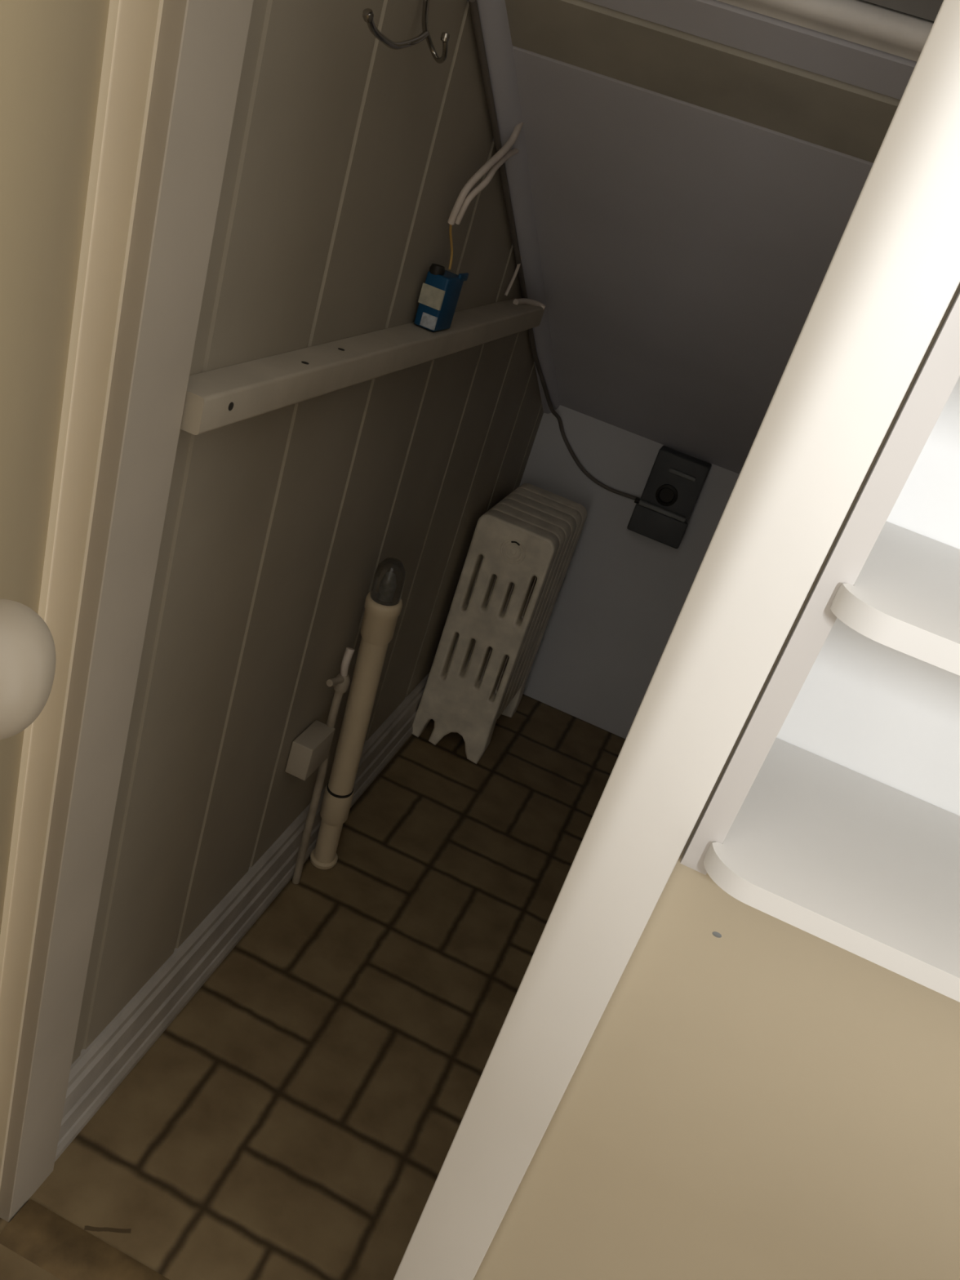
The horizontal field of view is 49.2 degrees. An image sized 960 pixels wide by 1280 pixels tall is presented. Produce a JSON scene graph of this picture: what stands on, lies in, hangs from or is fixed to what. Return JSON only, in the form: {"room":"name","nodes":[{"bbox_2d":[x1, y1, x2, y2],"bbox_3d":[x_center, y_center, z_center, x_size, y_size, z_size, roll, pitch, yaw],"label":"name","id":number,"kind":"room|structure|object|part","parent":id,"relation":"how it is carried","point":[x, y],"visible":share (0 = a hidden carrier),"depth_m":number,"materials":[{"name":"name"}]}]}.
{"room":"storage closet","nodes":[
{"label":"storage closet","id":0,"kind":"room"},
{"bbox_2d":[71,0,543,1065],"bbox_3d":[-0.019,-0.616,1.747,0.092,2.300,1.940,23,27,10],"label":"wall","id":1,"kind":"structure","parent":0,"point":[351,155],"depth_m":1.34,"materials":[{"name":"beige wood"}]},
{"bbox_2d":[0,0,253,1222],"bbox_3d":[-0.311,-0.146,0.932,0.032,2.050,0.086,23,27,10],"label":"trim","id":2,"kind":"structure","parent":1,"relation":"attached to","point":[202,43],"depth_m":0.93,"materials":[{"name":"grey paint"}]},
{"bbox_2d":[54,672,429,1161],"bbox_3d":[-0.301,0.333,2.179,0.026,0.142,1.776,23,26,9],"label":"baseboard","id":3,"kind":"structure","parent":1,"relation":"attached to","point":[100,1068],"depth_m":1.70,"materials":[{"name":"paint"}]},
{"bbox_2d":[284,720,335,780],"bbox_3d":[-0.292,0.189,1.802,0.039,0.065,0.087,23,27,10],"label":"wooden block","id":4,"kind":"object","parent":1,"relation":"attached to","point":[311,748],"visible":1,"depth_m":1.77,"materials":[{"name":"beige paint"}]},
{"bbox_2d":[180,297,545,435],"bbox_3d":[-0.088,-0.419,1.461,0.061,0.047,1.169,23,27,10],"label":"cleat","id":5,"kind":"object","parent":1,"relation":"attached to","point":[220,397],"depth_m":1.19,"materials":[{"name":"beige paint"}]},
{"bbox_2d":[413,263,468,331],"bbox_3d":[-0.055,-0.485,1.480,0.037,0.086,0.079,23,27,10],"label":"electrical box","id":6,"kind":"object","parent":5,"relation":"on","point":[439,295],"visible":1,"depth_m":1.46,"materials":[{"name":"blue plastic"}]},
{"bbox_3d":[0.089,-0.618,1.927,0.020,0.017,0.094,34,30,29],"label":"rag strip","id":7,"kind":"part","parent":5,"relation":"part of","materials":[{"name":"white fabric"}]},
{"bbox_2d":[362,0,449,63],"bbox_3d":[-0.054,-0.620,0.996,0.053,0.116,0.260,17,26,-3],"label":"coat hook","id":8,"kind":"object","parent":1,"relation":"attached to","point":[367,14],"visible":1,"depth_m":1.06,"materials":[{"name":"silver metal"}]},
{"bbox_3d":[-0.050,-0.676,1.087,0.011,0.086,0.036,0,32,-34],"label":"stem","id":9,"kind":"part","parent":8,"relation":"part of","materials":[{"name":"silver metal"}]},
{"bbox_2d":[504,255,521,296],"bbox_3d":[0.061,-0.652,1.851,0.007,0.087,0.020,30,28,21],"label":"cable","id":10,"kind":"object","parent":1,"relation":"attached to","point":[515,273],"visible":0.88,"depth_m":1.86,"materials":[{"name":"white plastic"}]},
{"bbox_2d":[466,0,559,413],"bbox_3d":[0.092,-0.680,1.915,0.038,0.792,1.291,23,26,9],"label":"trim","id":11,"kind":"structure","parent":1,"relation":"attached to","point":[493,15],"depth_m":1.58,"materials":[{"name":"grey paint"}]},
{"bbox_2d":[468,0,639,499],"bbox_3d":[0.091,-0.608,1.981,0.265,0.857,1.297,29,28,21],"label":"power cord","id":12,"kind":"object","parent":1,"relation":"attached to","point":[473,7],"visible":0.94,"depth_m":1.65,"materials":[{"name":"black rubber"}]},
{"bbox_2d":[0,693,625,1279],"bbox_3d":[0.038,1.139,1.073,3.800,0.060,4.320,23,27,10],"label":"floor","id":13,"kind":"structure","parent":0,"point":[300,1117],"depth_m":1.74,"materials":[{"name":"tile"}]},
{"bbox_2d":[292,647,355,884],"bbox_3d":[-0.295,0.249,1.877,0.026,0.555,0.103,23,27,10],"label":"supply pipe","id":14,"kind":"object","parent":13,"relation":"on","point":[340,683],"visible":0.94,"depth_m":1.89,"materials":[{"name":"paint"}]},
{"bbox_3d":[-0.239,0.068,1.760,0.013,0.025,0.058,26,27,15],"label":"tap handle","id":15,"kind":"part","parent":14,"relation":"part of","materials":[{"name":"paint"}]},
{"bbox_2d":[310,557,405,869],"bbox_3d":[-0.230,0.155,1.923,0.064,0.710,0.128,23,27,10],"label":"drain pipe","id":16,"kind":"object","parent":13,"relation":"on","point":[383,606],"visible":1,"depth_m":1.87,"materials":[{"name":"beige plastic"}]},
{"bbox_2d":[412,483,586,764],"bbox_3d":[0.048,-0.046,2.603,0.196,0.616,0.332,23,27,10],"label":"radiator","id":17,"kind":"object","parent":13,"relation":"on","point":[521,550],"visible":1,"depth_m":2.46,"materials":[{"name":"white metal"}]},
{"bbox_2d":[0,0,959,1279],"bbox_3d":[0.477,-0.029,0.708,3.800,2.500,0.070,23,27,10],"label":"wall","id":18,"kind":"structure","parent":0,"point":[766,1099],"depth_m":0.93,"materials":[{"name":"beige paint"}]},
{"bbox_2d":[0,0,110,933],"bbox_3d":[-0.304,0.018,0.662,0.105,1.988,0.560,10,27,-16],"label":"door","id":19,"kind":"structure","parent":18,"relation":"in","point":[51,51],"depth_m":0.64,"materials":[{"name":"beige paint"}]},
{"bbox_2d":[0,0,164,1188],"bbox_3d":[-0.339,-0.146,0.901,0.035,2.060,0.022,23,27,10],"label":"trim","id":20,"kind":"structure","parent":18,"relation":"attached to","point":[138,24],"depth_m":0.89,"materials":[{"name":"beige paint"}]},
{"bbox_2d":[0,1199,169,1279],"bbox_3d":[-0.386,0.836,1.307,0.472,0.005,0.064,23,27,10],"label":"trim","id":21,"kind":"structure","parent":18,"relation":"attached to","point":[55,1244],"depth_m":1.33,"materials":[{"name":"brown wood"}]},
{"bbox_2d":[393,0,959,1279],"bbox_3d":[0.159,0.068,0.812,0.076,2.060,0.015,23,27,10],"label":"trim","id":22,"kind":"structure","parent":18,"relation":"attached to","point":[890,281],"depth_m":0.76,"materials":[{"name":"white paint"}]},
{"bbox_2d":[712,931,721,937],"bbox_3d":[0.198,0.247,0.877,0.008,0.005,0.001,23,27,10],"label":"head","id":23,"kind":"object","parent":18,"relation":"attached to","point":[715,934],"visible":1,"depth_m":0.88},
{"bbox_2d":[680,288,959,1002],"bbox_3d":[0.581,-0.192,0.665,0.526,1.045,0.275,23,27,10],"label":"shelf unit","id":24,"kind":"object","parent":18,"relation":"attached to","point":[833,815],"visible":0.99,"depth_m":0.85,"materials":[{"name":"white paint"}]},
{"bbox_3d":[0.438,0.232,0.875,0.500,0.019,0.258,23,27,10],"label":"shelf","id":25,"kind":"part","parent":24,"relation":"part of","materials":[{"name":"white paint"}]},
{"bbox_3d":[0.622,-0.237,0.779,0.524,1.045,0.016,23,27,10],"label":"panel","id":26,"kind":"part","parent":24,"relation":"part of","materials":[{"name":"white paint"}]},
{"bbox_3d":[0.505,0.033,0.772,0.500,0.020,0.258,23,27,10],"label":"shelf","id":27,"kind":"part","parent":24,"relation":"part of","materials":[{"name":"white paint"}]},
{"bbox_2d":[519,404,739,738],"bbox_3d":[0.443,-0.366,2.701,0.800,1.300,0.100,23,27,10],"label":"wall","id":28,"kind":"structure","parent":0,"point":[623,593],"depth_m":2.74,"materials":[{"name":"grey paint"}]},
{"bbox_2d":[626,445,711,548],"bbox_3d":[0.466,-0.355,2.599,0.146,0.216,0.072,23,27,10],"label":"box","id":29,"kind":"object","parent":28,"relation":"attached to","point":[676,480],"visible":1,"depth_m":2.58,"materials":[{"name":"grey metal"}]},
{"bbox_2d":[655,484,677,506],"bbox_3d":[0.459,-0.356,2.579,0.054,0.054,0.008,23,27,10],"label":"socket","id":30,"kind":"object","parent":29,"relation":"attached to","point":[666,495],"depth_m":2.58,"materials":[{"name":"black plastic"}]},
{"bbox_2d":[512,0,916,474],"bbox_3d":[0.462,-0.962,1.748,0.690,1.737,1.452,23,27,10],"label":"ceiling","id":31,"kind":"structure","parent":0,"point":[687,251],"depth_m":1.58,"materials":[{"name":"grey paint"}]},
{"bbox_2d":[447,122,523,269],"bbox_3d":[0.014,-0.640,1.480,0.024,0.231,0.230,23,26,9],"label":"cable","id":32,"kind":"object","parent":31,"relation":"hanging from","point":[508,145],"visible":0.81,"depth_m":1.41,"materials":[{"name":"white plastic"}]},
{"bbox_2d":[454,148,519,224],"bbox_3d":[0.034,-0.667,1.535,0.025,0.111,0.341,22,26,6],"label":"cable","id":33,"kind":"object","parent":31,"relation":"attached to","point":[486,181],"visible":0.66,"depth_m":1.41,"materials":[{"name":"white plastic"}]},
{"bbox_3d":[0.528,-0.360,1.608,0.050,2.300,1.779,23,27,10],"label":"wall","id":34,"kind":"structure","parent":0,"visible":0},
{"bbox_2d":[505,0,900,162],"bbox_3d":[0.262,-0.663,1.227,0.538,0.061,0.099,23,27,10],"label":"trim","id":35,"kind":"structure","parent":34,"relation":"attached to","point":[824,111],"depth_m":1.22,"materials":[{"name":"beige wood"}]},
{"bbox_2d":[716,0,933,61],"bbox_3d":[0.245,-0.692,1.088,0.543,0.040,0.028,23,27,10],"label":"trim","id":36,"kind":"structure","parent":34,"relation":"attached to","point":[904,35],"depth_m":1.06,"materials":[{"name":"beige wood"}]},
{"bbox_2d":[862,0,943,22],"bbox_3d":[0.349,-1.003,0.924,0.543,0.706,0.028,23,27,10],"label":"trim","id":37,"kind":"structure","parent":34,"relation":"attached to","point":[928,10],"depth_m":1.04,"materials":[{"name":"beige wood"}]}
]}

